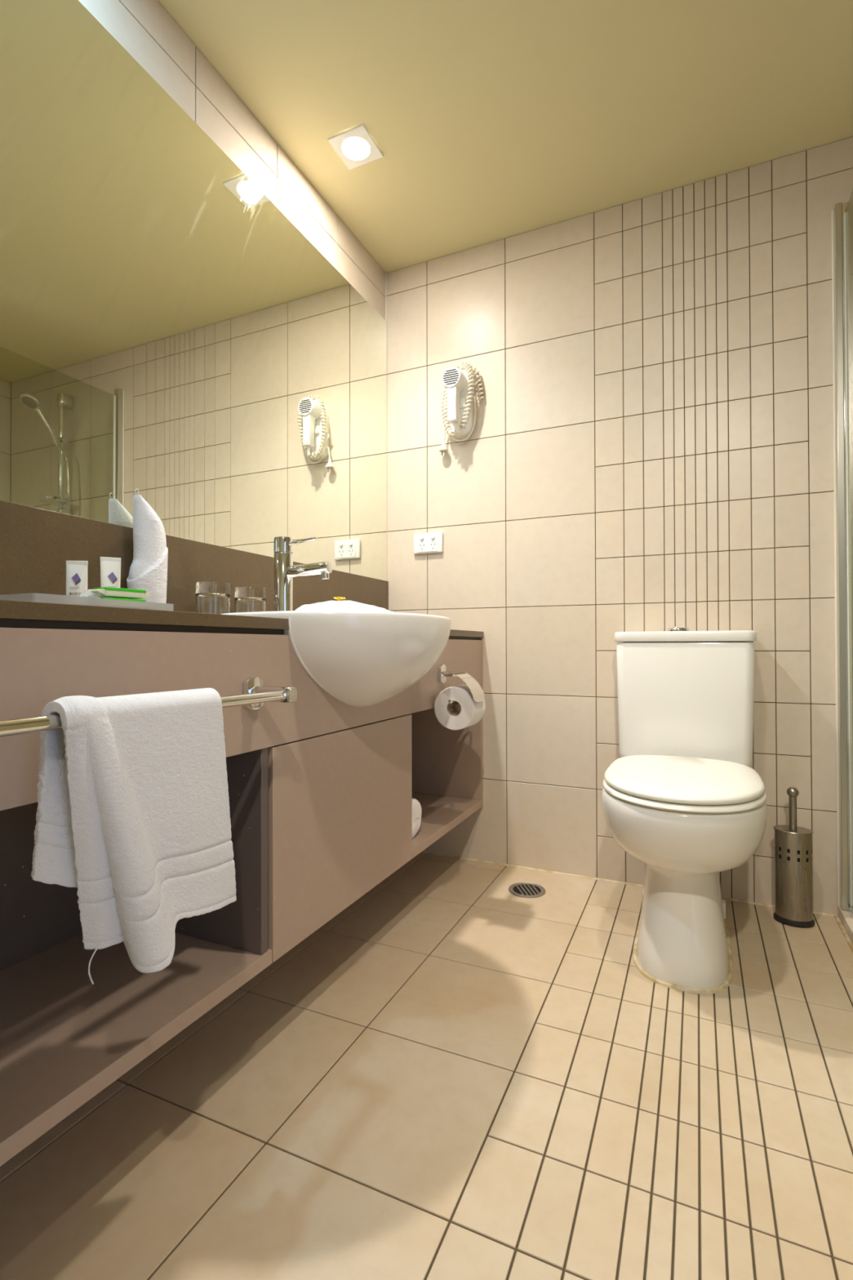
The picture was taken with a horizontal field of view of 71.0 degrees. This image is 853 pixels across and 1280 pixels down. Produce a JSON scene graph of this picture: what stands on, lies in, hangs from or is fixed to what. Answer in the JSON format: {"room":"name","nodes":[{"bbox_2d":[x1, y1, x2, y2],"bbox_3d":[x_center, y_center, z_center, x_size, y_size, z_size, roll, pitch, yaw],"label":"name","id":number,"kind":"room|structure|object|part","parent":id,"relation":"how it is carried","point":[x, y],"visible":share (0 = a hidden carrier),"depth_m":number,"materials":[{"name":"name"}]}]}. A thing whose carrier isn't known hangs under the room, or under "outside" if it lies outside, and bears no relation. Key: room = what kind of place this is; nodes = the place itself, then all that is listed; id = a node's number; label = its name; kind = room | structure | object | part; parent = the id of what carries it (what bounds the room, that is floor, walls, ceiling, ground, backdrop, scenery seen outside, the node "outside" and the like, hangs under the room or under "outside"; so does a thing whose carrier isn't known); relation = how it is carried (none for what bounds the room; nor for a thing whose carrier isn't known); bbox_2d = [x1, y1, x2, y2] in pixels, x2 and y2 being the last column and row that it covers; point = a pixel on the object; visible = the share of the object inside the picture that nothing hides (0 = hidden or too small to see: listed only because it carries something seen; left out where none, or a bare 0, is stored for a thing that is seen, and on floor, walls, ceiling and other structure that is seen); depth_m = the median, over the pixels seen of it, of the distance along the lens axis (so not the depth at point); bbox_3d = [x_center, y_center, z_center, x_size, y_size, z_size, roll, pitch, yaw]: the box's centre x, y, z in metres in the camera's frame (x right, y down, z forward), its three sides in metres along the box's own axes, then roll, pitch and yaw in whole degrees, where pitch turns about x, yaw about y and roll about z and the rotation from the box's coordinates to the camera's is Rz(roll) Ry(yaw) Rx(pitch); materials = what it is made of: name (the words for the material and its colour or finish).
{"room":"hotel bathroom","nodes":[
{"label":"hotel bathroom","id":0,"kind":"room"},
{"bbox_2d":[78,0,385,319],"bbox_3d":[-0.829,-0.323,0.961,0.150,2.382,2.953,0,-1,24],"label":"wall","id":1,"kind":"structure","parent":0,"point":[144,28],"depth_m":1.53,"materials":[{"name":"brown tile"}]},
{"bbox_2d":[0,0,386,581],"bbox_3d":[-0.626,-0.727,1.227,0.005,0.988,2.297,0,-1,24],"label":"wall mirror","id":2,"kind":"object","parent":1,"relation":"attached to","point":[168,334],"visible":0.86,"depth_m":1.31,"materials":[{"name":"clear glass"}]},
{"bbox_2d":[0,500,388,613],"bbox_3d":[-0.623,-0.135,1.219,0.011,0.194,2.297,0,-1,24],"label":"backsplash","id":3,"kind":"structure","parent":1,"relation":"attached to","point":[36,544],"depth_m":1.21,"materials":[{"name":"brown laminate"}]},
{"bbox_2d":[0,618,483,1166],"bbox_3d":[-0.450,0.278,1.138,0.384,0.592,2.298,0,-1,24],"label":"vanity cabinet","id":4,"kind":"object","parent":1,"relation":"attached to","point":[322,788],"visible":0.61,"depth_m":1.04,"materials":[{"name":"brown wood"}]},
{"bbox_3d":[-0.617,0.286,1.213,0.018,0.578,2.297,0,-1,24],"label":"panel","id":5,"kind":"part","parent":4,"relation":"part of","materials":[{"name":"beige laminate"}]},
{"bbox_2d":[0,932,271,1166],"bbox_3d":[-0.674,0.556,0.618,0.366,0.025,1.134,0,-1,24],"label":"shelf","id":6,"kind":"object","parent":4,"relation":"attached to","point":[65,1037],"depth_m":0.88,"materials":[{"name":"beige laminate"}]},
{"bbox_2d":[0,677,297,737],"bbox_3d":[-0.392,0.087,0.695,0.088,0.054,0.696,0,-1,24],"label":"towel rail","id":7,"kind":"object","parent":4,"relation":"attached to","point":[255,694],"visible":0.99,"depth_m":0.87,"materials":[{"name":"silver metal"}]},
{"bbox_2d":[31,688,236,984],"bbox_3d":[-0.333,0.220,0.734,0.095,0.318,0.255,0,-1,24],"label":"bath towel","id":8,"kind":"object","parent":7,"relation":"hanging from","point":[133,814],"visible":0.99,"depth_m":0.68,"materials":[{"name":"white fabric"}]},
{"bbox_3d":[-0.292,0.090,1.009,0.011,0.054,0.040,0,-1,24],"label":"bracket plate","id":9,"kind":"part","parent":7,"relation":"part of","materials":[{"name":"silver metal"}]},
{"bbox_3d":[-0.252,0.090,0.991,0.078,0.026,0.022,0,-1,24],"label":"bracket arm","id":10,"kind":"part","parent":7,"relation":"part of","materials":[{"name":"silver metal"}]},
{"bbox_3d":[-0.448,0.369,1.123,0.362,0.357,0.018,0,-1,24],"label":"divider panel","id":11,"kind":"part","parent":4,"relation":"part of","materials":[{"name":"beige laminate"}]},
{"bbox_2d":[0,600,483,637],"bbox_3d":[-0.450,-0.029,1.141,0.388,0.020,2.298,0,-1,24],"label":"countertop","id":12,"kind":"structure","parent":4,"relation":"on","point":[9,609],"depth_m":0.80,"materials":[{"name":"brown stone"}]},
{"bbox_2d":[0,592,173,611],"bbox_3d":[-0.539,-0.048,0.856,0.262,0.012,0.209,0,-1,24],"label":"acrylic tray","id":13,"kind":"object","parent":12,"relation":"on","point":[33,597],"visible":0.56,"depth_m":0.77,"materials":[{"name":"white"}]},
{"bbox_2d":[66,560,88,595],"bbox_3d":[-0.537,-0.084,0.920,0.030,0.077,0.028,0,-1,24],"label":"toiletry tube","id":14,"kind":"object","parent":13,"relation":"on","point":[76,571],"visible":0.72,"depth_m":0.92,"materials":[{"name":"white plastic"}]},
{"bbox_2d":[78,588,117,598],"bbox_3d":[-0.472,-0.060,0.861,0.034,0.026,0.044,0,-1,7],"label":"packet","id":15,"kind":"object","parent":13,"relation":"on","point":[88,593],"visible":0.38,"depth_m":0.84,"materials":[{"name":"white"}]},
{"bbox_2d":[100,556,120,587],"bbox_3d":[-0.514,-0.089,0.974,0.027,0.090,0.027,0,-1,24],"label":"toiletry tube","id":16,"kind":"object","parent":13,"relation":"on","point":[110,567],"visible":0.55,"depth_m":0.97,"materials":[{"name":"white plastic"}]},
{"bbox_2d":[101,597,146,601],"bbox_3d":[-0.449,-0.053,0.874,0.038,0.013,0.080,-1,-1,37],"label":"soap","id":17,"kind":"object","parent":13,"relation":"on","point":[129,599],"visible":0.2,"depth_m":0.86,"materials":[{"name":"green paper"}]},
{"bbox_2d":[84,586,151,599],"bbox_3d":[-0.450,-0.068,0.876,0.038,0.013,0.080,-1,-1,34],"label":"soap","id":18,"kind":"object","parent":17,"relation":"on","point":[118,593],"visible":0.92,"depth_m":0.86,"materials":[{"name":"beige paper"}]},
{"bbox_2d":[126,488,168,603],"bbox_3d":[-0.576,-0.172,1.237,0.060,0.269,0.090,0,-1,24],"label":"rolled towel","id":19,"kind":"object","parent":12,"relation":"on","point":[148,571],"visible":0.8,"depth_m":1.21,"materials":[{"name":"white fabric"}]},
{"bbox_2d":[195,581,231,613],"bbox_3d":[-0.480,-0.083,1.347,0.075,0.092,0.075,0,-1,24],"label":"glass tumbler","id":20,"kind":"object","parent":12,"relation":"on","point":[211,597],"visible":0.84,"depth_m":1.31,"materials":[{"name":"clear glass"}]},
{"bbox_2d":[234,586,266,613],"bbox_3d":[-0.429,-0.082,1.460,0.075,0.092,0.075,0,-1,24],"label":"glass tumbler","id":21,"kind":"object","parent":12,"relation":"on","point":[246,598],"visible":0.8,"depth_m":1.43,"materials":[{"name":"clear glass"}]},
{"bbox_2d":[273,536,332,611],"bbox_3d":[-0.299,-0.148,1.423,0.154,0.198,0.052,0,-1,24],"label":"mixer tap","id":22,"kind":"object","parent":12,"relation":"on","point":[284,571],"visible":0.85,"depth_m":1.42,"materials":[{"name":"silver metal"}]},
{"bbox_3d":[-0.295,-0.235,1.425,0.075,0.015,0.008,0,-1,21],"label":"lever","id":23,"kind":"part","parent":22,"relation":"part of","materials":[{"name":"silver metal"}]},
{"bbox_3d":[-0.281,-0.166,1.419,0.118,0.036,0.029,0,-1,21],"label":"spout","id":24,"kind":"part","parent":22,"relation":"part of","materials":[{"name":"silver metal"}]},
{"bbox_2d":[221,610,451,707],"bbox_3d":[-0.176,0.051,1.368,0.440,0.205,0.554,0,-1,24],"label":"basin","id":25,"kind":"object","parent":12,"relation":"in","point":[361,659],"visible":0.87,"depth_m":1.16,"materials":[{"name":"white ceramic"}]},
{"bbox_2d":[294,600,392,612],"bbox_3d":[-0.162,-0.017,1.346,0.224,0.135,0.400,0,-1,24],"label":"towel","id":26,"kind":"object","parent":25,"relation":"in","point":[343,605],"visible":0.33,"depth_m":1.22,"materials":[{"name":"white fabric"}]},
{"bbox_2d":[333,596,345,600],"bbox_3d":[-0.183,-0.085,1.256,0.024,0.013,0.025,0,-1,24],"label":"flower","id":27,"kind":"object","parent":26,"relation":"on","point":[338,598],"visible":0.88,"depth_m":1.25,"materials":[{"name":"yellow plant"}]},
{"bbox_3d":[-0.164,0.385,1.325,0.018,0.381,0.568,0,-1,24],"label":"door","id":28,"kind":"part","parent":4,"relation":"part of","materials":[{"name":"beige laminate"}]},
{"bbox_2d":[412,798,421,837],"bbox_3d":[-0.076,0.500,1.690,0.098,0.108,0.108,0,-1,24],"label":"toilet roll","id":29,"kind":"object","parent":4,"relation":"on","point":[416,807],"visible":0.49,"depth_m":1.68,"materials":[{"name":"white paper"}]},
{"bbox_3d":[0.028,0.392,2.171,0.366,0.383,0.018,0,-1,24],"label":"panel","id":30,"kind":"part","parent":4,"relation":"part of","materials":[{"name":"beige laminate"}]},
{"bbox_2d":[412,792,481,858],"bbox_3d":[-0.090,0.569,1.907,0.366,0.025,0.554,0,-1,24],"label":"shelf","id":31,"kind":"object","parent":4,"relation":"attached to","point":[441,812],"depth_m":1.94,"materials":[{"name":"beige laminate"}]},
{"bbox_2d":[434,684,485,729],"bbox_3d":[0.096,0.192,1.714,0.120,0.121,0.098,0,-1,24],"label":"toilet roll","id":32,"kind":"object","parent":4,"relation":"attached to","point":[450,716],"visible":0.96,"depth_m":1.67,"materials":[{"name":"white paper"}]},
{"bbox_2d":[438,664,484,704],"bbox_3d":[0.102,0.127,1.709,0.120,0.110,0.181,0,-1,-13],"label":"toilet roll holder","id":33,"kind":"object","parent":4,"relation":"attached to","point":[473,686],"visible":0.81,"depth_m":1.68,"materials":[{"name":"silver metal"}]},
{"bbox_3d":[0.046,0.099,1.758,0.010,0.054,0.038,0,-1,24],"label":"wall plate","id":34,"kind":"part","parent":33,"relation":"part of","materials":[{"name":"silver metal"}]},
{"bbox_3d":[0.074,0.099,1.745,0.056,0.017,0.017,0,-1,24],"label":"post","id":35,"kind":"part","parent":33,"relation":"part of","materials":[{"name":"silver metal"}]},
{"bbox_3d":[0.111,0.131,1.679,0.084,0.083,0.092,0,-1,24],"label":"lid","id":36,"kind":"part","parent":33,"relation":"part of","materials":[{"name":"silver metal"}]},
{"bbox_2d":[0,852,852,1279],"bbox_3d":[0.319,0.837,0.511,2.600,0.150,3.100,0,-1,24],"label":"floor","id":37,"kind":"structure","parent":0,"point":[455,1075],"depth_m":0.97,"materials":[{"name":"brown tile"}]},
{"bbox_2d":[508,882,545,897],"bbox_3d":[0.311,0.774,1.853,0.114,0.003,0.114,0,-1,24],"label":"floor drain","id":38,"kind":"object","parent":37,"relation":"on","point":[525,890],"visible":1,"depth_m":1.85,"materials":[{"name":"grey metal"}]},
{"bbox_2d":[601,626,767,994],"bbox_3d":[0.654,0.369,1.534,0.373,0.819,0.660,0,-1,24],"label":"toilet","id":39,"kind":"object","parent":37,"relation":"on","point":[683,797],"visible":1,"depth_m":1.40,"materials":[{"name":"white ceramic"}]},
{"bbox_3d":[0.614,0.350,1.442,0.356,0.014,0.459,0,-1,24],"label":"seat","id":40,"kind":"part","parent":39,"relation":"part of","materials":[{"name":"white plastic"}]},
{"bbox_3d":[0.615,0.331,1.446,0.351,0.020,0.462,0,-1,24],"label":"lid","id":41,"kind":"part","parent":39,"relation":"part of","materials":[{"name":"white plastic"}]},
{"bbox_3d":[0.755,-0.010,1.763,0.373,0.030,0.166,0,-1,24],"label":"cistern lid","id":42,"kind":"part","parent":39,"relation":"part of","materials":[{"name":"white ceramic"}]},
{"bbox_2d":[773,786,814,928],"bbox_3d":[1.007,0.588,1.642,0.097,0.368,0.076,0,-1,24],"label":"toilet brush holder","id":43,"kind":"object","parent":37,"relation":"on","point":[793,868],"visible":1,"depth_m":1.61,"materials":[{"name":"silver metal"}]},
{"bbox_3d":[1.007,0.472,1.643,0.019,0.096,0.019,0,-1,24],"label":"handle","id":44,"kind":"part","parent":43,"relation":"part of","materials":[{"name":"metal"}]},
{"bbox_3d":[1.007,0.521,1.643,0.095,0.004,0.074,0,-1,24],"label":"plate","id":45,"kind":"part","parent":43,"relation":"part of","materials":[{"name":"metal"}]},
{"bbox_2d":[831,201,852,943],"bbox_3d":[0.919,-0.226,1.101,0.065,1.984,1.250,0,-1,24],"label":"screen","id":46,"kind":"object","parent":37,"relation":"on","point":[841,224],"visible":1,"depth_m":1.65,"materials":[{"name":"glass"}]},
{"bbox_3d":[0.923,0.729,1.099,0.024,0.014,1.166,0,-1,24],"label":"rail","id":47,"kind":"part","parent":46,"relation":"part of","materials":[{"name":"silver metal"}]},
{"bbox_2d":[157,0,852,272],"bbox_3d":[0.315,-1.480,0.535,2.600,0.120,3.100,0,-1,24],"label":"ceiling","id":48,"kind":"structure","parent":0,"point":[490,121],"depth_m":1.54,"materials":[{"name":"beige paint"}]},
{"bbox_2d":[327,124,383,169],"bbox_3d":[-0.201,-1.404,1.707,0.115,0.006,0.115,0,-1,24],"label":"recessed light","id":49,"kind":"object","parent":48,"relation":"in","point":[354,152],"visible":1,"depth_m":1.70,"materials":[{"name":"white plastic"}]},
{"bbox_2d":[386,137,852,915],"bbox_3d":[0.925,-0.316,1.867,2.600,2.382,0.150,0,-1,24],"label":"wall","id":50,"kind":"structure","parent":0,"point":[650,447],"depth_m":1.92,"materials":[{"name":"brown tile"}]},
{"bbox_2d":[385,272,386,321],"bbox_3d":[-0.154,-0.709,2.276,0.007,1.380,0.007,0,-1,24],"label":"trim","id":51,"kind":"structure","parent":50,"relation":"attached to","point":[385,273],"depth_m":2.28,"materials":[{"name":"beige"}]},
{"bbox_2d":[413,531,443,554],"bbox_3d":[0.005,-0.355,2.190,0.115,0.075,0.020,0,-1,24],"label":"electrical outlet","id":52,"kind":"object","parent":50,"relation":"attached to","point":[433,542],"visible":1,"depth_m":2.19,"materials":[{"name":"white plastic"}]},
{"bbox_2d":[439,362,484,455],"bbox_3d":[0.110,-0.824,2.101,0.167,0.318,0.103,0,-1,24],"label":"hair dryer","id":53,"kind":"object","parent":50,"relation":"attached to","point":[460,415],"visible":1,"depth_m":2.09,"materials":[{"name":"white plastic"}]},
{"bbox_3d":[0.094,-0.819,2.080,0.036,0.126,0.040,0,-1,24],"label":"handset handle","id":54,"kind":"part","parent":53,"relation":"part of","materials":[{"name":"white plastic"}]},
{"bbox_3d":[0.111,-0.848,2.102,0.128,0.271,0.069,0,-1,24],"label":"coiled cord","id":55,"kind":"part","parent":53,"relation":"part of","materials":[{"name":"beige plastic"}]},
{"bbox_3d":[0.117,-0.783,2.135,0.122,0.156,0.018,0,-1,24],"label":"power cord","id":56,"kind":"part","parent":53,"relation":"part of","materials":[{"name":"beige plastic"}]},
{"bbox_3d":[0.170,-0.910,2.115,0.067,0.136,0.028,0,-1,24],"label":"coiled cord","id":57,"kind":"part","parent":53,"relation":"part of","materials":[{"name":"beige plastic"}]},
{"bbox_2d":[421,851,834,916],"bbox_3d":[0.497,0.777,1.967,1.424,0.009,0.009,0,-1,24],"label":"trim","id":58,"kind":"structure","parent":50,"relation":"attached to","point":[506,864],"depth_m":1.96,"materials":[{"name":"plastic"}]},
{"bbox_2d":[834,914,852,953],"bbox_3d":[0.888,0.767,1.104,0.011,0.011,1.249,0,-1,24],"label":"trim","id":59,"kind":"structure","parent":50,"relation":"attached to","point":[837,917],"depth_m":1.57,"materials":[{"name":"plastic"}]},
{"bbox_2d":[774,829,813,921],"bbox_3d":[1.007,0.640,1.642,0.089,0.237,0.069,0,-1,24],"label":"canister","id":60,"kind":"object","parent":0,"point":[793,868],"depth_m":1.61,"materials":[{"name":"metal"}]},
{"bbox_2d":[837,906,852,943],"bbox_3d":[0.921,0.751,1.090,0.064,0.030,1.250,0,-1,24],"label":"shower base","id":61,"kind":"object","parent":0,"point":[845,913],"depth_m":1.60,"materials":[{"name":"tile"}]}
]}

